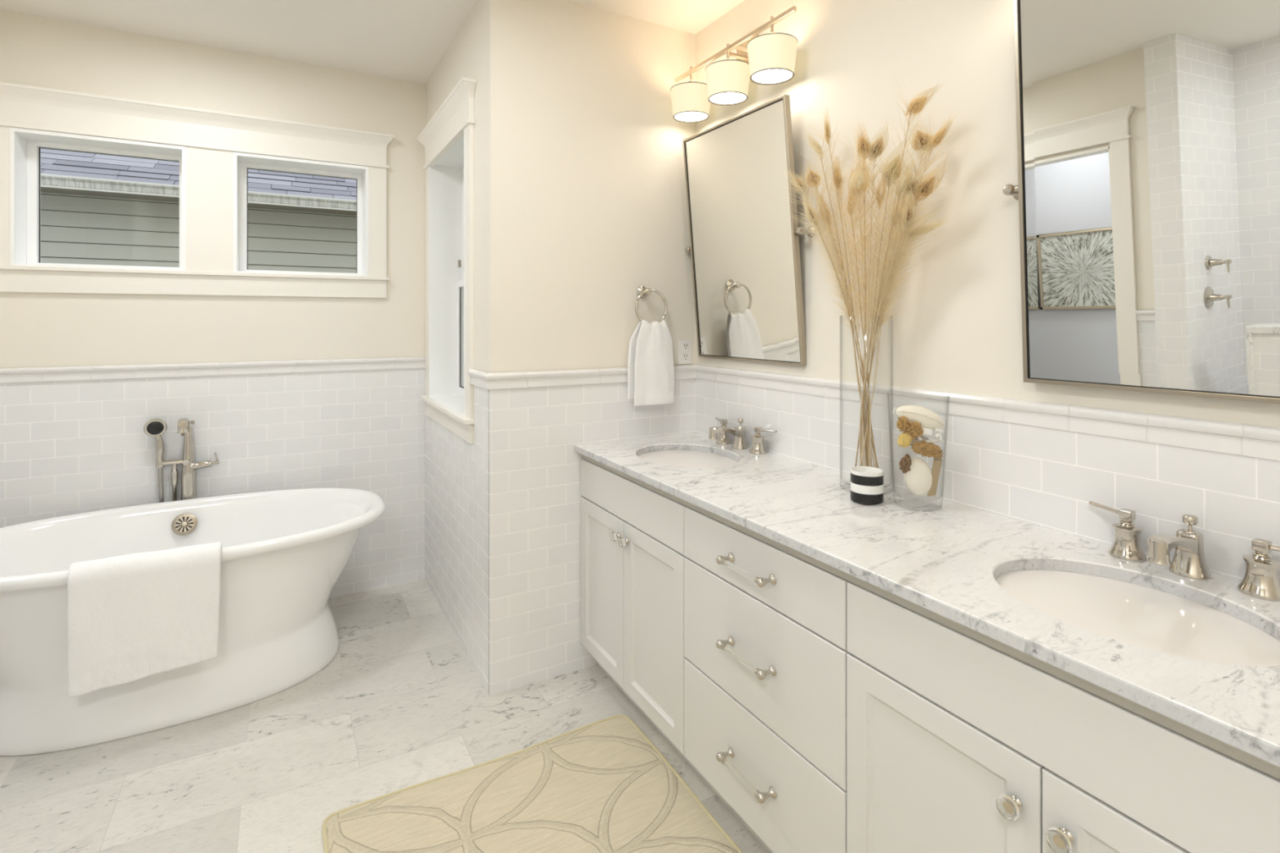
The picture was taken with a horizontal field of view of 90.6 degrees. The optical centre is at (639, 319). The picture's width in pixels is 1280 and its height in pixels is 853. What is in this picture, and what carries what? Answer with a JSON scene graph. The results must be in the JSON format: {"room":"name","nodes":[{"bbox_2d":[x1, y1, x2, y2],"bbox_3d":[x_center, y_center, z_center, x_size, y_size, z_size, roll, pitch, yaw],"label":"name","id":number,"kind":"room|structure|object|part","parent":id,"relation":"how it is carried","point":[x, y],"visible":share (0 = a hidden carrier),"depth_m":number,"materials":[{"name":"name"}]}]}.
{"room":"bathroom","nodes":[
{"label":"bathroom","id":0,"kind":"room"},
{"bbox_2d":[0,9,426,598],"bbox_3d":[-1.994,0.065,3.066,2.185,2.690,0.212,0,0,-29],"label":"wall","id":1,"kind":"structure","parent":0,"point":[287,393],"depth_m":3.00,"materials":[{"name":"beige paint"}]},
{"bbox_2d":[9,126,185,271],"bbox_3d":[-2.391,-0.509,2.845,0.592,0.574,0.206,0,0,-29],"label":"window","id":2,"kind":"structure","parent":1,"relation":"in","point":[25,144],"depth_m":2.75,"materials":[{"name":"white plastic"}]},
{"bbox_2d":[0,81,395,297],"bbox_3d":[-1.999,-0.541,2.940,1.612,0.853,0.058,0,0,-29],"label":"trim","id":3,"kind":"structure","parent":1,"relation":"attached to","point":[210,138],"depth_m":2.93,"materials":[{"name":"paint"}]},
{"bbox_3d":[-1.978,0.230,2.966,1.875,0.060,0.024,0,0,-29],"label":"chair rail","id":4,"kind":"part","parent":1,"relation":"part of","materials":[{"name":"ceramic"}]},
{"bbox_2d":[233,151,368,276],"bbox_3d":[-1.715,-0.509,3.227,0.591,0.574,0.206,0,0,-29],"label":"window","id":5,"kind":"structure","parent":1,"relation":"in","point":[242,162],"depth_m":3.17,"materials":[{"name":"white plastic"}]},
{"bbox_2d":[0,0,744,84],"bbox_3d":[-0.932,-1.355,0.938,4.500,0.150,5.150,0,0,-29],"label":"ceiling","id":6,"kind":"structure","parent":0,"point":[403,40],"depth_m":2.70,"materials":[{"name":"paint"}]},
{"bbox_2d":[0,579,768,852],"bbox_3d":[-0.949,1.470,0.865,4.400,0.120,5.040,0,0,-29],"label":"floor","id":7,"kind":"structure","parent":0,"point":[400,704],"depth_m":2.07,"materials":[{"name":"stone"}]},
{"bbox_2d":[143,417,219,502],"bbox_3d":[-2.074,0.923,2.869,0.215,0.974,0.198,0,0,8],"label":"tub filler","id":8,"kind":"object","parent":7,"relation":"on","point":[156,428],"visible":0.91,"depth_m":2.86,"materials":[{"name":"silver metal"}]},
{"bbox_3d":[-2.106,0.642,2.855,0.130,0.040,0.048,0,0,-29],"label":"diverter arm","id":9,"kind":"part","parent":8,"relation":"part of","materials":[{"name":"silver metal"}]},
{"bbox_3d":[-2.029,0.482,2.828,0.052,0.092,0.144,0,0,-29],"label":"spout","id":10,"kind":"part","parent":8,"relation":"part of","materials":[{"name":"silver metal"}]},
{"bbox_3d":[-1.972,0.642,2.938,0.034,0.056,0.017,0,0,-29],"label":"lever","id":11,"kind":"part","parent":8,"relation":"part of","materials":[{"name":"silver metal"}]},
{"bbox_2d":[0,488,386,756],"bbox_3d":[-1.824,1.108,2.496,1.528,0.604,0.846,0,0,-29],"label":"bathtub","id":12,"kind":"object","parent":7,"relation":"on","point":[284,553],"visible":0.84,"depth_m":2.36,"materials":[{"name":"ceramic"}]},
{"bbox_2d":[66,542,222,697],"bbox_3d":[-1.652,0.988,2.134,0.407,0.424,0.107,0,0,-29],"label":"bath towel","id":13,"kind":"object","parent":12,"relation":"hanging from","point":[131,617],"visible":1,"depth_m":2.08,"materials":[{"name":"fabric"}]},
{"bbox_2d":[321,715,742,852],"bbox_3d":[-0.122,1.404,1.387,0.984,0.013,1.459,0,0,-29],"label":"rug","id":14,"kind":"object","parent":7,"relation":"on","point":[602,786],"visible":1,"depth_m":1.80,"materials":[{"name":"fabric"}]},
{"bbox_2d":[580,454,704,782],"bbox_3d":[0.176,0.969,2.352,0.590,0.882,0.755,0,0,-29],"label":"vanity cabinet","id":15,"kind":"object","parent":7,"relation":"on","point":[632,530],"visible":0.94,"depth_m":2.16,"materials":[{"name":"paint"}]},
{"bbox_3d":[-0.141,1.008,2.393,0.019,0.593,0.366,0,0,-29],"label":"door","id":16,"kind":"part","parent":15,"relation":"part of","materials":[{"name":"paint"}]},
{"bbox_3d":[-0.050,0.770,2.196,0.016,0.023,0.023,0,0,-29],"label":"knob","id":17,"kind":"part","parent":15,"relation":"part of","materials":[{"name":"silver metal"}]},
{"bbox_3d":[-0.040,0.543,2.231,0.024,0.028,0.755,0,0,-29],"label":"rail","id":18,"kind":"part","parent":15,"relation":"part of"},
{"bbox_3d":[0.044,1.008,2.065,0.019,0.593,0.381,0,0,-29],"label":"door","id":19,"kind":"part","parent":15,"relation":"part of","materials":[{"name":"paint"}]},
{"bbox_2d":[684,501,849,852],"bbox_3d":[0.507,0.969,1.746,0.608,0.882,0.626,0,0,-29],"label":"drawers","id":20,"kind":"object","parent":7,"relation":"on","point":[766,651],"visible":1,"depth_m":1.57,"materials":[{"name":"paint"}]},
{"bbox_3d":[0.225,1.156,1.677,0.048,0.025,0.030,0,0,-29],"label":"handle post","id":21,"kind":"part","parent":20,"relation":"part of","materials":[{"name":"silver metal"}]},
{"bbox_3d":[0.225,0.858,1.677,0.048,0.025,0.030,0,0,-29],"label":"handle post","id":22,"kind":"part","parent":20,"relation":"part of","materials":[{"name":"silver metal"}]},
{"bbox_3d":[0.225,0.635,1.677,0.048,0.025,0.030,0,0,-29],"label":"handle post","id":23,"kind":"part","parent":20,"relation":"part of","materials":[{"name":"silver metal"}]},
{"bbox_3d":[0.253,0.635,1.602,0.012,0.012,0.140,0,0,-29],"label":"handle rod","id":24,"kind":"part","parent":20,"relation":"part of","materials":[{"name":"plastic"}]},
{"bbox_3d":[0.253,1.156,1.602,0.012,0.012,0.140,0,0,-29],"label":"handle rod","id":25,"kind":"part","parent":20,"relation":"part of","materials":[{"name":"plastic"}]},
{"bbox_3d":[0.253,0.858,1.602,0.012,0.012,0.140,0,0,-29],"label":"handle rod","id":26,"kind":"part","parent":20,"relation":"part of","materials":[{"name":"plastic"}]},
{"bbox_3d":[0.292,1.158,1.626,0.019,0.292,0.622,0,0,-29],"label":"drawer","id":27,"kind":"part","parent":20,"relation":"part of","materials":[{"name":"paint"}]},
{"bbox_3d":[0.303,1.156,1.538,0.048,0.025,0.030,0,0,-29],"label":"handle post","id":28,"kind":"part","parent":20,"relation":"part of","materials":[{"name":"silver metal"}]},
{"bbox_3d":[0.303,0.858,1.538,0.048,0.025,0.030,0,0,-29],"label":"handle post","id":29,"kind":"part","parent":20,"relation":"part of","materials":[{"name":"silver metal"}]},
{"bbox_3d":[0.303,0.635,1.538,0.048,0.025,0.030,0,0,-29],"label":"handle post","id":30,"kind":"part","parent":20,"relation":"part of","materials":[{"name":"silver metal"}]},
{"bbox_3d":[0.300,0.543,1.629,0.024,0.028,0.626,0,0,-29],"label":"rail","id":31,"kind":"part","parent":20,"relation":"part of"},
{"bbox_3d":[0.292,0.859,1.626,0.019,0.296,0.622,0,0,-29],"label":"drawer","id":32,"kind":"part","parent":20,"relation":"part of","materials":[{"name":"paint"}]},
{"bbox_3d":[0.292,0.632,1.626,0.019,0.147,0.622,0,0,-29],"label":"drawer","id":33,"kind":"part","parent":20,"relation":"part of","materials":[{"name":"paint"}]},
{"bbox_2d":[846,574,1279,852],"bbox_3d":[0.864,0.969,1.133,0.590,0.882,0.793,0,0,-29],"label":"vanity cabinet","id":34,"kind":"object","parent":7,"relation":"on","point":[960,739],"visible":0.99,"depth_m":1.05,"materials":[{"name":"paint"}]},
{"bbox_2d":[574,431,1279,768],"bbox_3d":[0.531,0.515,1.728,0.586,0.026,2.196,0,0,-29],"label":"countertop","id":35,"kind":"structure","parent":34,"relation":"on","point":[945,558],"depth_m":1.31,"materials":[{"name":"stone"}]},
{"bbox_2d":[638,449,737,467],"bbox_3d":[0.174,0.608,2.358,0.394,0.160,0.482,0,0,-29],"label":"sink","id":36,"kind":"object","parent":35,"relation":"in","point":[677,458],"visible":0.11,"depth_m":2.40,"materials":[{"name":"ceramic"}]},
{"bbox_2d":[708,417,777,454],"bbox_3d":[0.343,0.444,2.453,0.181,0.115,0.376,0,0,-29],"label":"faucet","id":37,"kind":"object","parent":35,"relation":"on","point":[757,447],"visible":1,"depth_m":2.45,"materials":[{"name":"silver metal"}]},
{"bbox_3d":[0.328,0.414,2.607,0.025,0.020,0.097,0,0,-21],"label":"lever","id":38,"kind":"part","parent":37,"relation":"part of","materials":[{"name":"silver metal"}]},
{"bbox_3d":[0.341,0.463,2.574,0.066,0.079,0.066,0,0,-29],"label":"handle","id":39,"kind":"part","parent":37,"relation":"part of","materials":[{"name":"silver metal"}]},
{"bbox_3d":[0.342,0.456,2.453,0.179,0.092,0.063,0,0,-29],"label":"spout","id":40,"kind":"part","parent":37,"relation":"part of","materials":[{"name":"silver metal"}]},
{"bbox_3d":[0.395,0.404,2.482,0.024,0.034,0.024,0,0,-29],"label":"lift knob","id":41,"kind":"part","parent":37,"relation":"part of","materials":[{"name":"silver metal"}]},
{"bbox_3d":[0.445,0.463,2.389,0.066,0.079,0.066,0,0,-29],"label":"handle","id":42,"kind":"part","parent":37,"relation":"part of","materials":[{"name":"silver metal"}]},
{"bbox_3d":[0.467,0.414,2.361,0.025,0.020,0.097,0,0,-38],"label":"lever","id":43,"kind":"part","parent":37,"relation":"part of","materials":[{"name":"silver metal"}]},
{"bbox_2d":[850,466,884,506],"bbox_3d":[0.626,0.458,1.747,0.087,0.088,0.087,0,0,-29],"label":"candle cup","id":44,"kind":"object","parent":35,"relation":"on","point":[867,483],"visible":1,"depth_m":1.71,"materials":[{"name":"white ceramic"}]},
{"bbox_3d":[0.626,0.498,1.747,0.086,0.007,0.086,0,0,-29],"label":"glass","id":45,"kind":"part","parent":44,"relation":"part of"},
{"bbox_2d":[995,569,1279,666],"bbox_3d":[0.869,0.608,1.129,0.394,0.160,0.482,0,0,-29],"label":"sink","id":46,"kind":"object","parent":35,"relation":"in","point":[1132,614],"visible":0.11,"depth_m":1.13,"materials":[{"name":"ceramic"}]},
{"bbox_2d":[1088,501,1279,601],"bbox_3d":[1.038,0.444,1.224,0.181,0.115,0.376,0,0,-29],"label":"faucet","id":47,"kind":"object","parent":35,"relation":"on","point":[1260,580],"visible":1,"depth_m":1.22,"materials":[{"name":"silver metal"}]},
{"bbox_3d":[1.023,0.414,1.378,0.025,0.020,0.097,0,0,-21],"label":"lever","id":48,"kind":"part","parent":47,"relation":"part of","materials":[{"name":"silver metal"}]},
{"bbox_3d":[1.036,0.463,1.345,0.066,0.079,0.066,0,0,-29],"label":"handle","id":49,"kind":"part","parent":47,"relation":"part of","materials":[{"name":"silver metal"}]},
{"bbox_3d":[1.037,0.456,1.223,0.179,0.092,0.063,0,0,-29],"label":"spout","id":50,"kind":"part","parent":47,"relation":"part of","materials":[{"name":"silver metal"}]},
{"bbox_3d":[1.089,0.404,1.253,0.024,0.034,0.024,0,0,-29],"label":"lift knob","id":51,"kind":"part","parent":47,"relation":"part of","materials":[{"name":"silver metal"}]},
{"bbox_3d":[1.140,0.463,1.160,0.066,0.079,0.066,0,0,-29],"label":"handle","id":52,"kind":"part","parent":47,"relation":"part of","materials":[{"name":"silver metal"}]},
{"bbox_3d":[1.162,0.414,1.132,0.025,0.020,0.097,0,0,-38],"label":"lever","id":53,"kind":"part","parent":47,"relation":"part of","materials":[{"name":"silver metal"}]},
{"bbox_3d":[0.750,0.351,1.711,0.156,0.300,0.156,0,0,-29],"label":"glass jar","id":54,"kind":"object","parent":35,"relation":"on","visible":0},
{"bbox_2d":[896,416,910,431],"bbox_3d":[0.701,0.277,1.683,0.035,0.044,0.036,0,0,27],"label":"sea sponge","id":55,"kind":"object","parent":54,"relation":"in","point":[902,423],"visible":1,"depth_m":1.68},
{"bbox_2d":[897,431,912,447],"bbox_3d":[0.705,0.319,1.684,0.036,0.041,0.031,0,0,-29],"label":"sponge","id":56,"kind":"object","parent":54,"relation":"in","point":[904,440],"visible":1,"depth_m":1.67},
{"bbox_2d":[898,453,911,473],"bbox_3d":[0.709,0.385,1.691,0.034,0.053,0.031,0,0,32],"label":"sea sponge","id":57,"kind":"object","parent":54,"relation":"in","point":[904,463],"visible":1,"depth_m":1.68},
{"bbox_2d":[906,421,923,439],"bbox_3d":[0.727,0.292,1.678,0.046,0.051,0.038,0,0,34],"label":"sea sponge","id":58,"kind":"object","parent":54,"relation":"in","point":[915,430],"visible":0.98,"depth_m":1.67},
{"bbox_2d":[903,457,932,495],"bbox_3d":[0.744,0.419,1.690,0.071,0.102,0.034,0,0,3],"label":"soap","id":59,"kind":"object","parent":54,"relation":"in","point":[918,480],"visible":0.98,"depth_m":1.68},
{"bbox_2d":[893,404,945,430],"bbox_3d":[0.750,0.264,1.704,0.134,0.067,0.058,0,0,4],"label":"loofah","id":60,"kind":"object","parent":54,"relation":"in","point":[928,419],"visible":0.83,"depth_m":1.68,"materials":[{"name":"white plant"}]},
{"bbox_2d":[911,440,943,457],"bbox_3d":[0.759,0.342,1.675,0.080,0.048,0.051,0,0,6],"label":"sea sponge","id":61,"kind":"object","parent":54,"relation":"in","point":[929,450],"visible":1,"depth_m":1.66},
{"bbox_2d":[910,435,928,445],"bbox_3d":[0.740,0.324,1.692,0.058,0.026,0.032,0,0,14],"label":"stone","id":62,"kind":"object","parent":61,"relation":"on","point":[924,438],"visible":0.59,"depth_m":1.68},
{"bbox_2d":[917,427,944,443],"bbox_3d":[0.769,0.307,1.673,0.067,0.041,0.023,0,0,12],"label":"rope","id":63,"kind":"object","parent":54,"relation":"in","point":[926,431],"visible":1,"depth_m":1.67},
{"bbox_3d":[0.766,0.313,1.676,0.060,0.028,0.017,0,0,11],"label":"cord","id":64,"kind":"part","parent":63,"relation":"part of","materials":[{"name":"white fabric"}]},
{"bbox_2d":[927,457,942,496],"bbox_3d":[0.787,0.416,1.688,0.046,0.108,0.016,0,0,-20],"label":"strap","id":65,"kind":"object","parent":54,"relation":"in","point":[937,462],"visible":1,"depth_m":1.69,"materials":[{"name":"fabric"}]},
{"bbox_3d":[0.671,0.244,1.878,0.149,0.514,0.149,0,0,-29],"label":"glass vase","id":66,"kind":"object","parent":35,"relation":"on","visible":0},
{"bbox_2d":[779,164,871,466],"bbox_3d":[0.587,-0.021,1.984,0.100,1.010,0.337,0,0,-41],"label":"dried grass stem","id":67,"kind":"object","parent":66,"relation":"in","point":[799,187],"depth_m":2.00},
{"bbox_2d":[780,191,872,466],"bbox_3d":[0.587,0.029,1.976,0.289,0.902,0.086,0,0,34],"label":"dried grass stem","id":68,"kind":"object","parent":66,"relation":"in","point":[812,216],"depth_m":1.97,"materials":[{"name":"plant"}]},
{"bbox_2d":[788,156,875,467],"bbox_3d":[0.611,-0.026,1.996,0.101,1.017,0.319,0,0,-42],"label":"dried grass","id":69,"kind":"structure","parent":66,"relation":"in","point":[809,175],"depth_m":2.02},
{"bbox_2d":[792,128,878,467],"bbox_3d":[0.627,-0.076,1.976,0.103,1.114,0.331,0,0,-36],"label":"dried grass stem","id":70,"kind":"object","parent":66,"relation":"in","point":[815,145],"depth_m":2.01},
{"bbox_2d":[808,106,869,460],"bbox_3d":[0.635,-0.100,1.982,0.123,1.163,0.278,0,0,-33],"label":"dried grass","id":71,"kind":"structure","parent":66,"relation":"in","point":[827,130],"depth_m":1.99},
{"bbox_2d":[813,151,865,466],"bbox_3d":[0.649,-0.033,1.989,0.131,1.023,0.219,0,0,-37],"label":"dried grass stem","id":72,"kind":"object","parent":66,"relation":"in","point":[839,176],"depth_m":1.97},
{"bbox_2d":[805,190,876,467],"bbox_3d":[0.633,0.025,1.980,0.118,0.916,0.327,0,0,-36],"label":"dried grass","id":73,"kind":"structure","parent":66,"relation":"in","point":[824,209],"depth_m":2.00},
{"bbox_2d":[829,181,875,466],"bbox_3d":[0.636,0.016,1.896,0.153,0.926,0.066,0,0,15],"label":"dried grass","id":74,"kind":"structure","parent":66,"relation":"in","point":[850,197],"depth_m":1.90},
{"bbox_2d":[834,144,884,466],"bbox_3d":[0.638,-0.009,1.839,0.161,0.986,0.091,0,0,10],"label":"dried grass stem","id":75,"kind":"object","parent":66,"relation":"in","point":[858,182],"depth_m":1.84,"materials":[{"name":"plant"}]},
{"bbox_2d":[837,120,893,468],"bbox_3d":[0.661,-0.054,1.863,0.164,1.072,0.067,0,0,16],"label":"dried grass stem","id":76,"kind":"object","parent":66,"relation":"in","point":[860,140],"depth_m":1.86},
{"bbox_2d":[844,118,902,466],"bbox_3d":[0.681,-0.057,1.844,0.172,1.074,0.087,0,0,36],"label":"grass stem","id":77,"kind":"object","parent":66,"relation":"in","point":[879,143],"visible":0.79,"depth_m":1.85,"materials":[{"name":"plant"}]},
{"bbox_2d":[850,168,906,466],"bbox_3d":[0.711,0.010,1.854,0.183,0.946,0.064,0,0,20],"label":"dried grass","id":78,"kind":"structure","parent":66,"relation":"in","point":[879,184],"depth_m":1.86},
{"bbox_2d":[853,137,919,466],"bbox_3d":[0.677,-0.009,1.792,0.142,0.983,0.252,0,0,-38],"label":"dried grass stem","id":79,"kind":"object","parent":66,"relation":"in","point":[894,162],"depth_m":1.77,"materials":[{"name":"plant"}]},
{"bbox_2d":[857,185,932,448],"bbox_3d":[0.699,0.044,1.803,0.106,0.871,0.237,0,0,-37],"label":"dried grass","id":80,"kind":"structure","parent":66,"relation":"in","point":[893,215],"depth_m":1.80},
{"bbox_2d":[860,152,933,462],"bbox_3d":[0.689,0.018,1.762,0.132,0.922,0.273,0,0,-26],"label":"pampas grass stem","id":81,"kind":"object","parent":66,"relation":"in","point":[904,180],"depth_m":1.75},
{"bbox_2d":[865,153,942,466],"bbox_3d":[0.713,0.018,1.750,0.120,0.924,0.272,0,0,-35],"label":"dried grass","id":82,"kind":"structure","parent":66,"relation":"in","point":[917,181],"depth_m":1.75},
{"bbox_2d":[866,182,942,368],"bbox_3d":[0.691,0.060,1.763,0.136,0.846,0.324,0,0,-23],"label":"grass stem","id":83,"kind":"object","parent":66,"relation":"in","point":[908,214],"visible":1,"depth_m":1.73,"materials":[{"name":"plant"}]},
{"bbox_2d":[859,199,952,463],"bbox_3d":[0.713,0.075,1.759,0.112,0.812,0.328,0,0,-26],"label":"pampas grass stem","id":84,"kind":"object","parent":66,"relation":"in","point":[924,230],"depth_m":1.75,"materials":[{"name":"plant"}]},
{"bbox_2d":[866,73,946,454],"bbox_3d":[0.727,-0.097,1.758,0.096,1.161,0.264,0,0,-34],"label":"grass stem","id":85,"kind":"object","parent":66,"relation":"in","point":[917,104],"visible":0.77,"depth_m":1.74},
{"bbox_2d":[859,115,957,466],"bbox_3d":[0.738,-0.043,1.768,0.292,1.054,0.099,0,0,40],"label":"grass stem","id":86,"kind":"object","parent":66,"relation":"in","point":[918,141],"visible":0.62,"depth_m":1.73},
{"bbox_2d":[862,157,960,466],"bbox_3d":[0.714,0.028,1.761,0.133,0.907,0.346,0,0,-29],"label":"pampas grass stem","id":87,"kind":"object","parent":66,"relation":"in","point":[926,187],"depth_m":1.70,"materials":[{"name":"plant"}]},
{"bbox_2d":[866,105,966,422],"bbox_3d":[0.739,-0.044,1.746,0.126,1.047,0.321,0,0,-32],"label":"grass stem","id":88,"kind":"object","parent":66,"relation":"in","point":[936,139],"visible":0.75,"depth_m":1.68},
{"bbox_3d":[0.545,1.008,1.180,0.019,0.593,0.395,0,0,-29],"label":"door","id":89,"kind":"part","parent":34,"relation":"part of","materials":[{"name":"paint"}]},
{"bbox_3d":[0.608,0.790,1.032,0.016,0.023,0.023,0,0,-29],"label":"knob","id":90,"kind":"part","parent":34,"relation":"part of","materials":[{"name":"silver metal"}]},
{"bbox_3d":[0.646,0.790,0.965,0.016,0.023,0.023,0,0,-29],"label":"knob","id":91,"kind":"part","parent":34,"relation":"part of","materials":[{"name":"silver metal"}]},
{"bbox_3d":[0.740,1.008,0.834,0.019,0.593,0.392,0,0,-29],"label":"door","id":92,"kind":"part","parent":34,"relation":"part of","materials":[{"name":"paint"}]},
{"bbox_2d":[425,0,537,694],"bbox_3d":[-0.788,0.065,2.938,0.212,2.690,1.253,0,0,-29],"label":"wall","id":93,"kind":"structure","parent":0,"point":[495,46],"depth_m":2.46,"materials":[{"name":"beige paint"}]},
{"bbox_2d":[428,128,465,416],"bbox_3d":[-0.824,-0.206,3.008,0.204,1.230,0.750,0,0,-29],"label":"window","id":94,"kind":"structure","parent":93,"relation":"in","point":[446,177],"depth_m":3.30,"materials":[{"name":"white plastic"}]},
{"bbox_3d":[-0.780,0.097,3.033,0.027,0.604,0.714,0,0,-29],"label":"sash","id":95,"kind":"part","parent":94,"relation":"part of","materials":[{"name":"white plastic"}]},
{"bbox_3d":[-0.759,-0.489,3.045,0.025,0.628,0.714,0,0,-29],"label":"sash","id":96,"kind":"part","parent":94,"relation":"part of","materials":[{"name":"white plastic"}]},
{"bbox_2d":[417,76,476,444],"bbox_3d":[-0.923,-0.232,2.959,0.058,1.472,0.980,0,0,-29],"label":"trim","id":97,"kind":"structure","parent":93,"relation":"attached to","point":[446,127],"depth_m":2.67,"materials":[{"name":"paint"}]},
{"bbox_3d":[-0.625,0.230,2.457,0.024,0.060,0.256,0,0,-29],"label":"chair rail","id":98,"kind":"part","parent":93,"relation":"part of","materials":[{"name":"ceramic"}]},
{"bbox_2d":[484,0,695,696],"bbox_3d":[-0.132,0.065,2.688,1.109,2.690,0.172,0,0,-29],"label":"wall","id":99,"kind":"structure","parent":0,"point":[612,215],"depth_m":2.55,"materials":[{"name":"beige paint"}]},
{"bbox_3d":[-0.161,0.230,2.586,0.959,0.060,0.024,0,0,-29],"label":"chair rail","id":100,"kind":"part","parent":99,"relation":"part of","materials":[{"name":"ceramic"}]},
{"bbox_2d":[627,320,674,405],"bbox_3d":[0.047,0.177,2.658,0.206,0.355,0.058,0,0,-29],"label":"hand towel","id":101,"kind":"object","parent":99,"relation":"attached to","point":[651,366],"visible":1,"depth_m":2.63,"materials":[{"name":"fabric"}]},
{"bbox_2d":[635,285,667,322],"bbox_3d":[0.035,-0.059,2.678,0.157,0.172,0.065,0,0,-29],"label":"towel ring","id":102,"kind":"object","parent":99,"relation":"attached to","point":[642,291],"visible":1,"depth_m":2.67,"materials":[{"name":"silver metal"}]},
{"bbox_2d":[678,339,691,364],"bbox_3d":[0.200,0.142,2.805,0.066,0.108,0.008,0,0,-29],"label":"wall outlet","id":103,"kind":"object","parent":99,"relation":"attached to","point":[684,345],"visible":1,"depth_m":2.80,"materials":[{"name":"plastic"}]},
{"bbox_2d":[682,353,688,359],"bbox_3d":[0.201,0.164,2.803,0.034,0.030,0.003,0,0,-29],"label":"receptacle","id":104,"kind":"object","parent":103,"relation":"attached to","point":[685,356],"depth_m":2.80,"materials":[{"name":"plastic"}]},
{"bbox_2d":[682,342,688,350],"bbox_3d":[0.201,0.118,2.803,0.034,0.030,0.003,0,0,-29],"label":"receptacle","id":105,"kind":"object","parent":103,"relation":"attached to","point":[685,345],"depth_m":2.80,"materials":[{"name":"plastic"}]},
{"bbox_2d":[694,0,1279,581],"bbox_3d":[1.177,0.065,1.324,0.172,2.690,3.547,0,0,-29],"label":"wall","id":106,"kind":"structure","parent":0,"point":[1012,447],"depth_m":1.74,"materials":[{"name":"beige paint"}]},
{"bbox_2d":[670,5,798,122],"bbox_3d":[0.349,-0.981,2.457,0.198,0.251,0.740,0,0,-29],"label":"wall sconce","id":107,"kind":"object","parent":106,"relation":"attached to","point":[767,59],"visible":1,"depth_m":2.38,"materials":[{"name":"fabric"}]},
{"bbox_3d":[0.216,-0.915,2.673,0.177,0.118,0.177,0,0,-29],"label":"lamp shade","id":108,"kind":"part","parent":107,"relation":"part of","materials":[{"name":"beige fabric"}]},
{"bbox_3d":[0.216,-1.006,2.673,0.011,0.126,0.012,0,0,-29],"label":"post","id":109,"kind":"part","parent":107,"relation":"part of","materials":[{"name":"silver metal"}]},
{"bbox_2d":[674,111,707,121],"bbox_3d":[0.216,-0.861,2.673,0.141,0.002,0.141,0,0,-29],"label":"diffuser","id":110,"kind":"object","parent":107,"relation":"attached to","point":[678,116],"depth_m":2.67,"materials":[{"name":"beige"}]},
{"bbox_3d":[0.341,-0.915,2.452,0.177,0.118,0.177,0,0,-29],"label":"lamp shade","id":111,"kind":"part","parent":107,"relation":"part of","materials":[{"name":"beige fabric"}]},
{"bbox_2d":[709,92,746,103],"bbox_3d":[0.341,-0.861,2.452,0.141,0.002,0.141,0,0,-29],"label":"diffuser","id":112,"kind":"object","parent":107,"relation":"attached to","point":[714,97],"depth_m":2.45,"materials":[{"name":"beige"}]},
{"bbox_3d":[0.341,-1.006,2.452,0.011,0.126,0.012,0,0,-29],"label":"post","id":113,"kind":"part","parent":107,"relation":"part of","materials":[{"name":"silver metal"}]},
{"bbox_3d":[0.364,-1.049,2.499,0.091,0.012,0.010,0,0,-29],"label":"arm","id":114,"kind":"part","parent":107,"relation":"part of","materials":[{"name":"silver metal"}]},
{"bbox_3d":[0.393,-1.049,2.447,0.091,0.012,0.010,0,0,-29],"label":"arm","id":115,"kind":"part","parent":107,"relation":"part of","materials":[{"name":"silver metal"}]},
{"bbox_3d":[0.466,-1.006,2.231,0.011,0.126,0.012,0,0,-29],"label":"post","id":116,"kind":"part","parent":107,"relation":"part of","materials":[{"name":"silver metal"}]},
{"bbox_2d":[751,69,792,83],"bbox_3d":[0.466,-0.861,2.231,0.141,0.002,0.141,0,0,-29],"label":"diffuser","id":117,"kind":"object","parent":107,"relation":"attached to","point":[758,76],"depth_m":2.23,"materials":[{"name":"beige"}]},
{"bbox_3d":[0.466,-0.915,2.231,0.177,0.118,0.177,0,0,-29],"label":"lamp shade","id":118,"kind":"part","parent":107,"relation":"part of","materials":[{"name":"beige fabric"}]},
{"bbox_2d":[682,94,816,366],"bbox_3d":[0.387,-0.309,2.490,0.107,0.943,0.734,0,0,-29],"label":"wall mirror","id":119,"kind":"object","parent":106,"relation":"attached to","point":[745,255],"visible":0.88,"depth_m":2.43,"materials":[{"name":"silver metal"}]},
{"bbox_3d":[0.234,-0.309,2.797,0.065,0.042,0.047,0,0,-29],"label":"pivot post","id":120,"kind":"part","parent":119,"relation":"part of","materials":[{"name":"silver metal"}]},
{"bbox_3d":[0.572,-0.309,2.199,0.065,0.042,0.047,0,0,-29],"label":"pivot post","id":121,"kind":"part","parent":119,"relation":"part of","materials":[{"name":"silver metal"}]},
{"bbox_3d":[1.114,0.230,1.285,0.024,0.060,3.541,0,0,-29],"label":"chair rail","id":122,"kind":"part","parent":106,"relation":"part of","materials":[{"name":"ceramic"}]},
{"bbox_2d":[1002,0,1279,404],"bbox_3d":[1.090,-0.321,1.263,0.083,0.945,0.735,0,0,-29],"label":"wall mirror","id":123,"kind":"object","parent":106,"relation":"attached to","point":[1147,191],"visible":1,"depth_m":1.31,"materials":[{"name":"silver metal"}]},
{"bbox_3d":[0.929,-0.321,1.567,0.064,0.042,0.047,0,0,-29],"label":"pivot post","id":124,"kind":"part","parent":123,"relation":"part of","materials":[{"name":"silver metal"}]},
{"label":"outside","id":125,"kind":"structure","parent":0,"visible":0},
{"bbox_3d":[-4.428,1.760,7.835,28.000,0.100,26.000,0,0,-29],"label":"ground","id":126,"kind":"structure","parent":125,"visible":0},
{"bbox_2d":[40,148,356,273],"bbox_3d":[-4.395,-0.685,6.760,11.000,4.549,3.904,0,0,-29],"label":"neighbor house","id":127,"kind":"structure","parent":126,"relation":"on","point":[96,209],"depth_m":5.26,"materials":[{"name":"wood"}]}
]}

